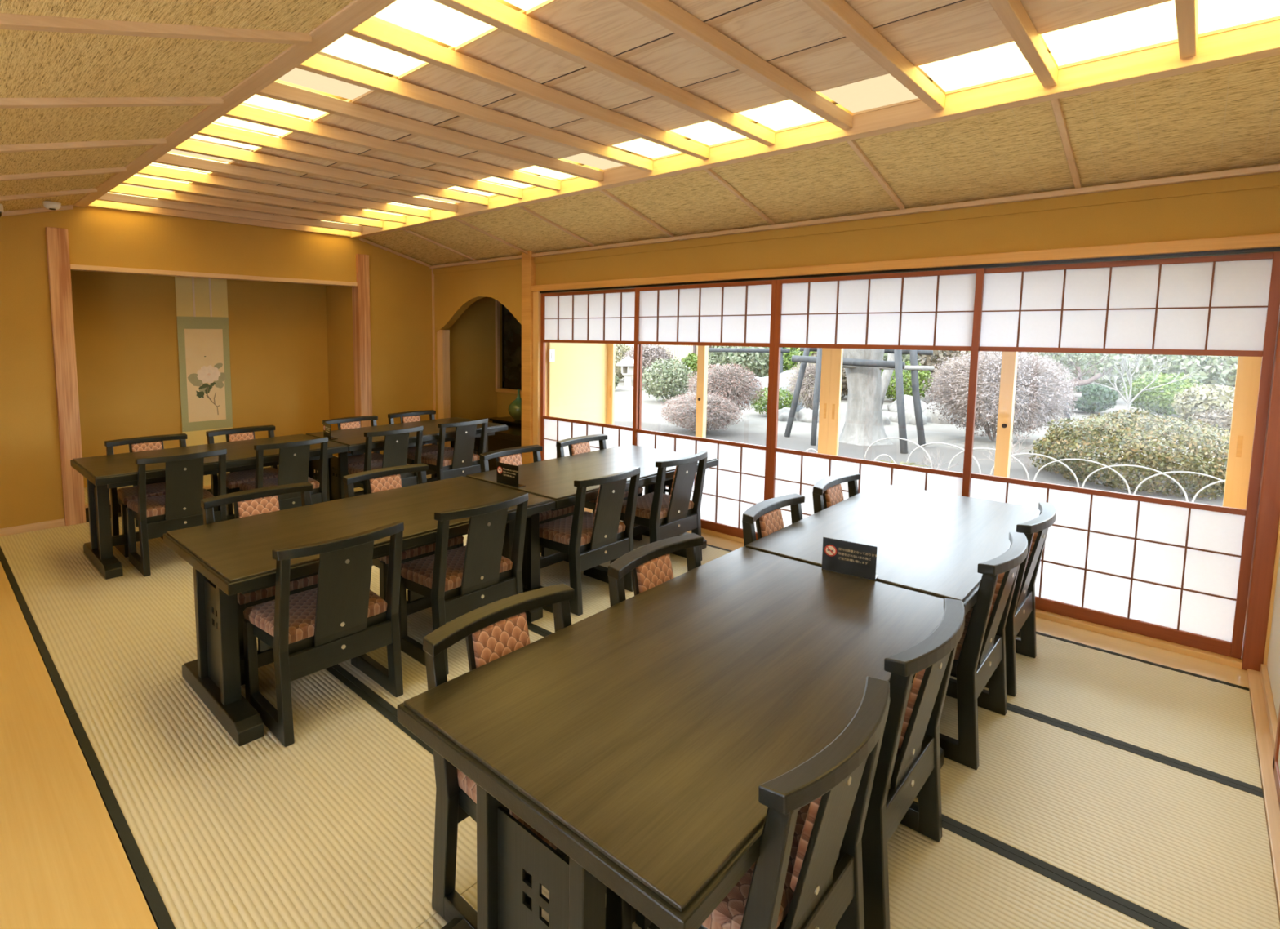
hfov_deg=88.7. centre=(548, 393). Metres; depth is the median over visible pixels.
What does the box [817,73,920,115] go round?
ceiling light panel
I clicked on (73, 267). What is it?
trim
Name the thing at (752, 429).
ground
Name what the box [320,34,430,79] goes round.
ceiling light panel
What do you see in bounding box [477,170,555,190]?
ceiling light panel
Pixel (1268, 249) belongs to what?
trim
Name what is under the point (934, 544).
dining table
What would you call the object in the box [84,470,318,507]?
trim
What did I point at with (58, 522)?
baseboard
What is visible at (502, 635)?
cushion
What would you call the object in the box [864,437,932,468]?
edging
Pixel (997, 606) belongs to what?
cushion
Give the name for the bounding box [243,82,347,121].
ceiling light panel
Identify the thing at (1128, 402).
bare tree
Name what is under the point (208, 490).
trim
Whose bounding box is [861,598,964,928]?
dining chair
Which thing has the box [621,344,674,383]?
bare shrub
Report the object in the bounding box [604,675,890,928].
dining chair
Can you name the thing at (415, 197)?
ceiling light panel
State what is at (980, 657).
dining chair
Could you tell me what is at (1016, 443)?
plant
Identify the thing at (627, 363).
stone lantern
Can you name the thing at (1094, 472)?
edging
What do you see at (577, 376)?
wall
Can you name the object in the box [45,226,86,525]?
wooden pillar
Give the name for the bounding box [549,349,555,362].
light switch
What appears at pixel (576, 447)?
cushion
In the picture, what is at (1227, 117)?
ceiling
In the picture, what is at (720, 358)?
shrub
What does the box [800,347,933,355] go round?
cross beam
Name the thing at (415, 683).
mat
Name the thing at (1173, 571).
screen
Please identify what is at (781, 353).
prop
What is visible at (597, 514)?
cushion
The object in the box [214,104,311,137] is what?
ceiling light panel
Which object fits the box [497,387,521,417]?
wall
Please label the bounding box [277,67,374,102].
ceiling light panel
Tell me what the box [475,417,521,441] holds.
countertop
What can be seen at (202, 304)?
scroll
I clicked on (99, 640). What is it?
mat
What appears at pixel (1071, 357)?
pine tree
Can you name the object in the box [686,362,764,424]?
bare shrub
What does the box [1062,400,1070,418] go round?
prop
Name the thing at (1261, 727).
baseboard
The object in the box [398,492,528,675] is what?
dining chair
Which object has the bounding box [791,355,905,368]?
cross beam
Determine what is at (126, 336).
wall
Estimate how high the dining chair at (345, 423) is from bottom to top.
0.736 m
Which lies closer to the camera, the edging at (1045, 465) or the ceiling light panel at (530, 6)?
the ceiling light panel at (530, 6)
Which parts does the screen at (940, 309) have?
frame rail, frame rail, frame rail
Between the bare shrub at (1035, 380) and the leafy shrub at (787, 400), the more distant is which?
the leafy shrub at (787, 400)
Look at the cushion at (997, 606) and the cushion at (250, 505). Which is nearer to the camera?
the cushion at (997, 606)
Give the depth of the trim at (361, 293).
6.67 m
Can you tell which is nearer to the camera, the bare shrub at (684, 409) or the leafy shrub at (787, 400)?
the bare shrub at (684, 409)
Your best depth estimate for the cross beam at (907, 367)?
11.13 m
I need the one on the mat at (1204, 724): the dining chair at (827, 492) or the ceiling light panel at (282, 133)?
the dining chair at (827, 492)
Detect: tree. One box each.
[839,348,893,445]
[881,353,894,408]
[968,351,1134,387]
[1071,354,1201,417]
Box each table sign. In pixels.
[323,422,337,439]
[496,462,525,488]
[821,537,878,581]
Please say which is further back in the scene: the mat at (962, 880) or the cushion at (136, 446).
the cushion at (136, 446)
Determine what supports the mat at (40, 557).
on the floor
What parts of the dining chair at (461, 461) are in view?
post, seat frame, seat, rail, rail, post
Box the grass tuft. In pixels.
[877,459,929,467]
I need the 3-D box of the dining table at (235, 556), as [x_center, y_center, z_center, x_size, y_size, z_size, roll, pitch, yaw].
[-0.814,0.890,3.098,1.605,0.643,0.788,-5,8,-45]
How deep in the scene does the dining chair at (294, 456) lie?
4.60 m
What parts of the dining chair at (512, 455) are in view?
post, rail, post, seat frame, seat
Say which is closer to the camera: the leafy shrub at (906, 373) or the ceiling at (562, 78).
the ceiling at (562, 78)
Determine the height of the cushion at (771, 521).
0.272 m
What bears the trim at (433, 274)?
attached to the wall at (455, 292)
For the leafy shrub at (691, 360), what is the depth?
23.95 m
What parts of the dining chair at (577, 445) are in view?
post, rail, leg, post, seat frame, seat, leg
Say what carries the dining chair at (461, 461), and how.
on the mat
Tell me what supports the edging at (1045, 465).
on the ground
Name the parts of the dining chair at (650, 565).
post, rail, post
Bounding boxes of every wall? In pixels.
[0,205,502,530]
[70,270,328,488]
[325,284,355,456]
[429,163,1279,291]
[434,254,521,444]
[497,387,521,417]
[547,342,607,423]
[1266,551,1279,719]
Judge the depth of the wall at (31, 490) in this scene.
5.46 m
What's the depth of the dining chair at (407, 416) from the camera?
6.19 m
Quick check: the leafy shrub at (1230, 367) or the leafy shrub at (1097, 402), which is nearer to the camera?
the leafy shrub at (1097, 402)
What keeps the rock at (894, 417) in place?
on the ground
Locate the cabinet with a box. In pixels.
[450,417,521,471]
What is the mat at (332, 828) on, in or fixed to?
on the floor
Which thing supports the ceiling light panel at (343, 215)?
attached to the ceiling at (562, 78)
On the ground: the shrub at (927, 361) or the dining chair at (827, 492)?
the shrub at (927, 361)
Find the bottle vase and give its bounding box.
[507,389,521,420]
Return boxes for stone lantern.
[616,355,633,390]
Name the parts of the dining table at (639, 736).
leg, leg panel, leg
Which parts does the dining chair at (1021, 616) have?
post, rail, post, rail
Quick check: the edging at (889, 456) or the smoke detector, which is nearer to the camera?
the smoke detector
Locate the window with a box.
[495,299,521,394]
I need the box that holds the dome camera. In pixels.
[0,204,4,217]
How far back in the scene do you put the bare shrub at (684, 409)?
12.08 m
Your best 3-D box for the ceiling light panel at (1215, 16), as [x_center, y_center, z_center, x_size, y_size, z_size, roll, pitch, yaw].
[2.223,-1.214,1.979,0.418,0.014,0.342,-5,8,-45]
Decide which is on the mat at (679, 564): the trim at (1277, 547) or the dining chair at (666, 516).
the dining chair at (666, 516)
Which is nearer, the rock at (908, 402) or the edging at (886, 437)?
the edging at (886, 437)
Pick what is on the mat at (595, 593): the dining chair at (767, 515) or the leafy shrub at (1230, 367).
the dining chair at (767, 515)
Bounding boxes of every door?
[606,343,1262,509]
[1272,705,1279,809]
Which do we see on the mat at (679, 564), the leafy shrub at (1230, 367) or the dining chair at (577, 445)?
the dining chair at (577, 445)
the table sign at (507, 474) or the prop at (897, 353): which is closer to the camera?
the table sign at (507, 474)
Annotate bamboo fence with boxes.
[614,343,697,378]
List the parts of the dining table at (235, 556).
leg, leg panel, leg, leg panel, leg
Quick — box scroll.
[174,276,232,446]
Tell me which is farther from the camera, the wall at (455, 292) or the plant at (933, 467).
the plant at (933, 467)
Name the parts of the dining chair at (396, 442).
post, seat, seat frame, rail, rail, post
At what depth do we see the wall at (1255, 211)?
3.60 m
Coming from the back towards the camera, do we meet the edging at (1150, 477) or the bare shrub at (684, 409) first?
the bare shrub at (684, 409)
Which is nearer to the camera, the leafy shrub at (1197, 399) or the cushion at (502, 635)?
the cushion at (502, 635)
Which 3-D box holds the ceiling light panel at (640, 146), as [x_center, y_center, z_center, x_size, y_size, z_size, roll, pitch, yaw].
[0.595,-1.374,3.606,0.418,0.014,0.342,-5,8,-45]
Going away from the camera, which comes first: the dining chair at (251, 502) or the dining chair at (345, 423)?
the dining chair at (251, 502)
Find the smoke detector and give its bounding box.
[42,201,61,210]
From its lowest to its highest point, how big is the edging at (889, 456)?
0.409 m
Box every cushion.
[131,440,162,452]
[227,431,253,441]
[237,494,279,517]
[339,421,359,453]
[369,474,402,493]
[402,415,420,422]
[471,612,529,667]
[497,453,522,466]
[570,441,591,455]
[592,486,599,527]
[635,553,673,593]
[668,466,676,505]
[759,508,784,537]
[790,795,822,892]
[824,484,844,507]
[897,668,925,747]
[986,572,1004,627]
[1025,532,1038,568]
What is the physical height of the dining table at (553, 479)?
0.643 m
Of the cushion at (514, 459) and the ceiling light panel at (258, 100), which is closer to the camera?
the ceiling light panel at (258, 100)
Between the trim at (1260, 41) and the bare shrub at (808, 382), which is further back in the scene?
the bare shrub at (808, 382)
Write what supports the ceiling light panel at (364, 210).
attached to the ceiling at (562, 78)
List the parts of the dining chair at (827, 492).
post, rail, post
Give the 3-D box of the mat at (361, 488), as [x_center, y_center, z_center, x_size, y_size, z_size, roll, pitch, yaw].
[-1.952,0.975,5.817,0.893,0.047,1.364,-5,8,-45]
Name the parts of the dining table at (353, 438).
leg panel, leg, leg panel, leg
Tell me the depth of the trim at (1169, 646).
3.20 m
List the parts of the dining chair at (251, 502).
post, leg, rail, seat, seat frame, post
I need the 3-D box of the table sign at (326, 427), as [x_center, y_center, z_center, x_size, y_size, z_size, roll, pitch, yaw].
[-1.769,0.301,5.244,0.060,0.122,0.181,-4,7,-36]
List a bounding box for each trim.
[1,204,431,267]
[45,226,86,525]
[70,264,357,286]
[73,0,396,207]
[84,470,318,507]
[85,472,318,522]
[87,200,351,236]
[350,17,1279,238]
[351,253,373,453]
[431,265,435,419]
[436,329,450,447]
[521,250,535,464]
[533,291,547,462]
[539,247,1279,293]
[701,528,1242,669]
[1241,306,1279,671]
[1262,517,1279,665]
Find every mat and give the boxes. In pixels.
[0,516,178,591]
[13,555,257,717]
[67,662,476,928]
[331,619,547,717]
[353,486,363,491]
[369,565,432,628]
[415,855,660,928]
[462,533,541,555]
[527,560,634,635]
[583,511,732,577]
[834,820,1171,928]
[888,683,1279,928]
[950,631,1262,792]
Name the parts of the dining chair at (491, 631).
post, rail, rail, seat, seat frame, leg, post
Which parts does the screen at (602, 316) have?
frame rail, frame rail, frame rail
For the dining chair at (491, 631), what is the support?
on the mat at (435, 922)
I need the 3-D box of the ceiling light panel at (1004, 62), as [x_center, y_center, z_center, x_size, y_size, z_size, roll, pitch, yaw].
[1.680,-1.268,2.521,0.418,0.014,0.342,-5,8,-45]
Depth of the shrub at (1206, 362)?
19.65 m
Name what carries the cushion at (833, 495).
on the dining chair at (827, 492)
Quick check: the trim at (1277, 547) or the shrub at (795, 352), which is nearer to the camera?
the trim at (1277, 547)
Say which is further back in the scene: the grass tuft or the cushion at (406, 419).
the grass tuft
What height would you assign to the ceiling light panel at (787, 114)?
0.014 m
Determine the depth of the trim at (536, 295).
6.12 m
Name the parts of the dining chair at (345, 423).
rail, seat, post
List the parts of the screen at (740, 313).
frame rail, frame rail, frame rail, frame rail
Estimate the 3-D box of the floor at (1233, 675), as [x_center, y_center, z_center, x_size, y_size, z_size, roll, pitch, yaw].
[0.879,1.091,5.138,0.330,0.120,6.459,-5,8,-45]
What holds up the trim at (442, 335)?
attached to the wall at (455, 292)
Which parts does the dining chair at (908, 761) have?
post, seat, rail, rail, post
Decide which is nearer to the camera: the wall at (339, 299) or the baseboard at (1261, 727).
the baseboard at (1261, 727)
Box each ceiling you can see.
[0,0,1197,261]
[363,54,1279,265]
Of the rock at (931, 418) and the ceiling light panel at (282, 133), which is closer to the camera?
the ceiling light panel at (282, 133)
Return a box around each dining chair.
[104,433,187,557]
[125,448,226,576]
[200,482,318,685]
[205,425,278,515]
[239,436,328,510]
[243,520,404,746]
[322,415,382,476]
[342,463,463,600]
[347,426,423,494]
[387,409,453,477]
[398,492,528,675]
[421,418,488,480]
[422,583,574,928]
[479,444,574,562]
[538,466,639,615]
[555,434,643,540]
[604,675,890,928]
[607,533,703,606]
[609,451,707,564]
[742,493,804,546]
[812,471,860,513]
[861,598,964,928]
[911,532,1027,769]
[950,502,1056,696]
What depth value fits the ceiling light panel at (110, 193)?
5.00 m
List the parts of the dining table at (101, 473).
leg, leg panel, leg, leg panel, leg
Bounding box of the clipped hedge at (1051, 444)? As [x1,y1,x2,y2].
[1027,408,1230,500]
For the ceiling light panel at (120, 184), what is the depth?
4.73 m
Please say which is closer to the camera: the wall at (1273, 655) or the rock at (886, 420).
the wall at (1273, 655)
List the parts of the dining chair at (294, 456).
post, seat, rail, rail, seat frame, post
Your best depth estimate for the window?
7.89 m
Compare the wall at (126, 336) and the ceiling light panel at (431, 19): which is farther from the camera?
the wall at (126, 336)
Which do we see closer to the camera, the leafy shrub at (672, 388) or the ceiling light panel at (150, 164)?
the ceiling light panel at (150, 164)
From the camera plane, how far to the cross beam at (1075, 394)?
14.59 m
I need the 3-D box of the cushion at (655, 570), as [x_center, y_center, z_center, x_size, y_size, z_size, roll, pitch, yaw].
[0.391,0.728,2.321,0.188,0.272,0.068,-5,8,-45]
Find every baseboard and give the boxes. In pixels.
[0,518,65,536]
[1247,663,1279,923]
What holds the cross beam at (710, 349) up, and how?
attached to the prop
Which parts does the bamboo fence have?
fence post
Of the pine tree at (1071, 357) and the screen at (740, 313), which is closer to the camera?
the screen at (740, 313)
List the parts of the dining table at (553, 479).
leg panel, leg, leg, leg panel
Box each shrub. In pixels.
[614,343,631,379]
[614,373,619,388]
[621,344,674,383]
[641,355,695,402]
[659,391,744,431]
[681,352,697,384]
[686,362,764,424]
[707,346,768,377]
[716,346,795,375]
[748,386,792,415]
[782,347,844,386]
[782,362,841,409]
[805,351,848,397]
[881,360,934,400]
[883,352,987,390]
[917,350,1028,393]
[921,351,1082,440]
[1028,352,1160,399]
[1067,382,1119,413]
[1122,372,1204,415]
[1126,354,1238,392]
[1171,358,1235,386]
[1171,382,1235,422]
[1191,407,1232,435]
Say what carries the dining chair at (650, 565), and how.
on the mat at (415, 683)
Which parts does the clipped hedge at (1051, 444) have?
stem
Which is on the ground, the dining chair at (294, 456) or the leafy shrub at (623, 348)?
the leafy shrub at (623, 348)
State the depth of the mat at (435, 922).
1.67 m
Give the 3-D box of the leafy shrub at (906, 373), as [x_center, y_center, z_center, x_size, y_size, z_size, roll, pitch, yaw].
[9.959,-0.350,18.248,1.530,1.216,1.576,-1,6,-15]
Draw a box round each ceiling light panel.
[110,192,156,199]
[120,183,173,191]
[133,174,189,191]
[137,164,207,183]
[151,152,227,174]
[169,138,251,164]
[190,123,279,151]
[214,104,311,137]
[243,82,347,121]
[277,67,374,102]
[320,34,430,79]
[342,209,403,221]
[342,215,380,221]
[364,203,427,216]
[373,0,498,50]
[389,196,454,210]
[414,188,484,204]
[444,180,518,197]
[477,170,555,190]
[503,0,556,14]
[515,159,591,181]
[559,152,628,171]
[609,137,683,160]
[666,120,749,147]
[735,98,827,133]
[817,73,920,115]
[915,40,1035,94]
[1039,0,1177,69]
[1197,0,1279,37]
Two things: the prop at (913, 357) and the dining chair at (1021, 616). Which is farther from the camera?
the prop at (913, 357)
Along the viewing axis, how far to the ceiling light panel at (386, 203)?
5.43 m
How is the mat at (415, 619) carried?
on the floor
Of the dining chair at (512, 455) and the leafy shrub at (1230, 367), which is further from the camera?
the leafy shrub at (1230, 367)
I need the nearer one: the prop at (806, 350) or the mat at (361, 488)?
the mat at (361, 488)
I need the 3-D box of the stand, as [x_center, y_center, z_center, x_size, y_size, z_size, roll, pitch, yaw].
[-0.347,0.327,7.424,0.320,0.045,0.660,-5,8,-45]
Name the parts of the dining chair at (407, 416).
post, rail, leg, seat, post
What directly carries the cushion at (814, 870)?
on the dining chair at (807, 873)
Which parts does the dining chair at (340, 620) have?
leg, post, seat, seat frame, rail, rail, leg, post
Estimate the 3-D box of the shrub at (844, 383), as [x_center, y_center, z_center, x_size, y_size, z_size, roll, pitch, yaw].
[8.364,-0.617,19.111,1.840,1.567,1.870,-1,6,-17]
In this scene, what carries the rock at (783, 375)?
on the ground
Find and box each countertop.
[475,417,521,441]
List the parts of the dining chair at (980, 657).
seat frame, seat, post, rail, rail, post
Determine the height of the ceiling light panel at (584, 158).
0.014 m
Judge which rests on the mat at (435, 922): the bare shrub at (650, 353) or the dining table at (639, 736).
the dining table at (639, 736)
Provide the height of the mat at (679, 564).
0.047 m
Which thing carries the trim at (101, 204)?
attached to the wall at (31, 490)
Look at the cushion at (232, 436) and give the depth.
5.13 m
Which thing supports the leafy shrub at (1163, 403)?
on the ground
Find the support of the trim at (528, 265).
attached to the wall at (577, 376)
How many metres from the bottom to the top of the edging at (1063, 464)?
0.429 m
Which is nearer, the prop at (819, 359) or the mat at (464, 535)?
the mat at (464, 535)
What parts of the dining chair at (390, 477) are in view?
post, leg, rail, seat frame, seat, post, leg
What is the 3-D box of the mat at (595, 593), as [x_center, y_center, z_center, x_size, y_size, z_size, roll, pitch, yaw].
[0.356,1.203,3.508,0.893,0.047,1.718,-5,8,-45]
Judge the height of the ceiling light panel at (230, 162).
0.014 m
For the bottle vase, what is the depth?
7.33 m
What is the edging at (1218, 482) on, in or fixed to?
on the ground
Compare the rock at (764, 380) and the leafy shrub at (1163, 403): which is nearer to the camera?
the leafy shrub at (1163, 403)
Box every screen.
[540,288,642,461]
[632,280,776,540]
[768,267,985,527]
[963,251,1279,658]
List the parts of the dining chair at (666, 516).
seat frame, seat, post, rail, rail, post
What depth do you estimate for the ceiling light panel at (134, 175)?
4.46 m
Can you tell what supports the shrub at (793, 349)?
on the ground
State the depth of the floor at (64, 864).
1.99 m
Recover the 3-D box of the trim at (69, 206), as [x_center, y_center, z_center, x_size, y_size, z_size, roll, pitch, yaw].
[-3.038,-1.250,5.481,4.950,0.470,0.025,-5,8,-45]
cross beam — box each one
[708,347,790,352]
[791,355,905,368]
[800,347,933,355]
[842,364,934,370]
[1045,393,1081,397]
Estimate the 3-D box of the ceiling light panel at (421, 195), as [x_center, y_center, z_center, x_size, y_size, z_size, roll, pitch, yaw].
[-0.760,-1.508,4.963,0.418,0.014,0.342,-5,8,-45]
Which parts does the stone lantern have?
lantern post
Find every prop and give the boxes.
[779,346,782,373]
[784,347,810,437]
[810,347,822,445]
[893,349,907,453]
[909,350,925,445]
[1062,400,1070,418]
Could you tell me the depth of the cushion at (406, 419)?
6.24 m
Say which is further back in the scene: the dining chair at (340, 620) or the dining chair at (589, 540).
the dining chair at (589, 540)
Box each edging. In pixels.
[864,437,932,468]
[874,454,895,463]
[906,442,981,474]
[947,448,1029,479]
[990,453,1079,487]
[1033,458,1130,493]
[1081,464,1188,501]
[1133,471,1225,494]
[1191,480,1225,502]
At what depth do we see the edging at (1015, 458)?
8.56 m
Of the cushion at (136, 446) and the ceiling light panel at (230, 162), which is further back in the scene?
the cushion at (136, 446)
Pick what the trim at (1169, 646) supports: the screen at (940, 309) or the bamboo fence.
the screen at (940, 309)
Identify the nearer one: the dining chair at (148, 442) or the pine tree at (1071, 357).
the dining chair at (148, 442)
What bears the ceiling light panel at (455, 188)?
attached to the ceiling at (562, 78)
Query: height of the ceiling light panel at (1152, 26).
0.014 m
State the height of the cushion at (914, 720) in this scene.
0.272 m
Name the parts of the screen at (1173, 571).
frame rail, frame rail, frame rail, frame rail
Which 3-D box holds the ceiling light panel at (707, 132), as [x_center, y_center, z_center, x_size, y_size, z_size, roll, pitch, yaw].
[0.867,-1.348,3.335,0.418,0.014,0.342,-5,8,-45]
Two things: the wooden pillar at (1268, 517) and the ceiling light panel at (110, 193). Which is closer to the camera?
the wooden pillar at (1268, 517)
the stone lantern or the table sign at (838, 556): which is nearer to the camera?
the table sign at (838, 556)
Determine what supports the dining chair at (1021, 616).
on the mat at (1204, 724)
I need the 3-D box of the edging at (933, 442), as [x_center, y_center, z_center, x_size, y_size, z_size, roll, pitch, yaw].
[5.473,0.900,9.004,0.016,0.429,0.938,-4,7,-41]
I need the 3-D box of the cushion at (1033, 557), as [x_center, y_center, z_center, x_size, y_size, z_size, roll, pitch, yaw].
[2.109,0.690,2.829,0.188,0.272,0.068,-5,8,-45]
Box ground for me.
[613,351,1229,506]
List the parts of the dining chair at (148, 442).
post, rail, leg, seat, rail, post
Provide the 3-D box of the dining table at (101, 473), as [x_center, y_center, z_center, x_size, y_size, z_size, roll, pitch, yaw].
[-2.372,0.736,4.671,1.605,0.643,0.788,-5,8,-45]
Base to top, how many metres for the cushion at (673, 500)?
0.272 m
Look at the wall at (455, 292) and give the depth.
6.79 m
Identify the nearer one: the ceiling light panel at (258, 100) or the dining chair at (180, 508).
the ceiling light panel at (258, 100)
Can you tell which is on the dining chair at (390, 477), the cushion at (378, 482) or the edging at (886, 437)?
the cushion at (378, 482)
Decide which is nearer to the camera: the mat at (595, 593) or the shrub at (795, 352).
the mat at (595, 593)
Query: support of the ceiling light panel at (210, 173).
attached to the ceiling at (562, 78)
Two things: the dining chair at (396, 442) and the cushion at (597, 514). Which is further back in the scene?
the dining chair at (396, 442)
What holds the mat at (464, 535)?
on the floor
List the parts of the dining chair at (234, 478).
post, leg, seat frame, rail, seat, post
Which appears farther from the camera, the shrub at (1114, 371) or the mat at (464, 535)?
the shrub at (1114, 371)
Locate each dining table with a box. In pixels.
[70,434,348,579]
[163,475,555,746]
[305,417,507,501]
[397,546,944,928]
[465,444,718,613]
[743,483,1039,768]
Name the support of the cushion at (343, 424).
on the dining chair at (345, 423)
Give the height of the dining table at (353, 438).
0.643 m
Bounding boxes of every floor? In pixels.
[0,561,157,928]
[84,455,337,503]
[583,507,1249,688]
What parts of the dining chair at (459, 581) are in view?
leg, post, seat, seat frame, rail, rail, post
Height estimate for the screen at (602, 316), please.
1.838 m
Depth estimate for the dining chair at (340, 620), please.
2.49 m
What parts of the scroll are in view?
painted stem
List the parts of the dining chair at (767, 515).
post, rail, post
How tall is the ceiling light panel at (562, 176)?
0.014 m
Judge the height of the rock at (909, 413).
0.473 m
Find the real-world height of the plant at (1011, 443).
0.387 m
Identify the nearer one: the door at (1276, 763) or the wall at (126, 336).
the door at (1276, 763)
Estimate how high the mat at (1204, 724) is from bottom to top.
0.047 m
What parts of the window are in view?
frame, sill, sash, pane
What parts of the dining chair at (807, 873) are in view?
leg, seat, seat frame, post, rail, rail, post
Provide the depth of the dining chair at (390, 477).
3.52 m
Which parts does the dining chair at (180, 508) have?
leg, post, seat, seat frame, rail, rail, post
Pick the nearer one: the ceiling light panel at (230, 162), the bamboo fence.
the ceiling light panel at (230, 162)
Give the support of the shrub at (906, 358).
on the ground
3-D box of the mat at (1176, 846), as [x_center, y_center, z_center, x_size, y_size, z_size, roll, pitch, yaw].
[1.501,1.315,2.363,0.893,0.047,1.522,-5,8,-45]
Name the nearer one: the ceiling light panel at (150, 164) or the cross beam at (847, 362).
the ceiling light panel at (150, 164)
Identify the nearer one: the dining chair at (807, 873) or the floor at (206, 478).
the dining chair at (807, 873)
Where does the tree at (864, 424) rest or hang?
on the ground
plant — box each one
[913,449,958,469]
[977,443,1031,466]
[994,431,1035,457]
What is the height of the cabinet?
0.460 m
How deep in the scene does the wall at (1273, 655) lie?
2.69 m
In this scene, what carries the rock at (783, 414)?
on the ground
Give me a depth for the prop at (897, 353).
10.43 m
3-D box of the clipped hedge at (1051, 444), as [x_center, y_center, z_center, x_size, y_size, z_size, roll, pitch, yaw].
[7.709,0.677,8.463,2.318,0.972,2.125,5,7,38]
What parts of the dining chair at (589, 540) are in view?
leg, post, seat frame, seat, leg, rail, rail, post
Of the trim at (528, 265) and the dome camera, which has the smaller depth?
the dome camera
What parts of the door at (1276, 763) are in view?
panel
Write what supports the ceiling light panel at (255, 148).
attached to the ceiling at (562, 78)
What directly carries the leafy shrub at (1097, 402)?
on the ground
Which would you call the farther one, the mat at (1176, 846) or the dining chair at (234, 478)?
the dining chair at (234, 478)
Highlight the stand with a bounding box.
[489,416,521,425]
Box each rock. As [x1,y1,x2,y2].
[735,376,768,405]
[762,369,804,412]
[777,406,796,421]
[796,408,818,422]
[882,413,890,425]
[887,395,926,412]
[888,413,897,422]
[905,404,927,425]
[922,401,956,424]
[955,413,977,424]
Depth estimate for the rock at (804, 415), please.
14.12 m
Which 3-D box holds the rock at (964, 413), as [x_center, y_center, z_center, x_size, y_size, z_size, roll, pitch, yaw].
[9.023,0.529,14.009,0.568,0.321,0.433,-4,7,-36]

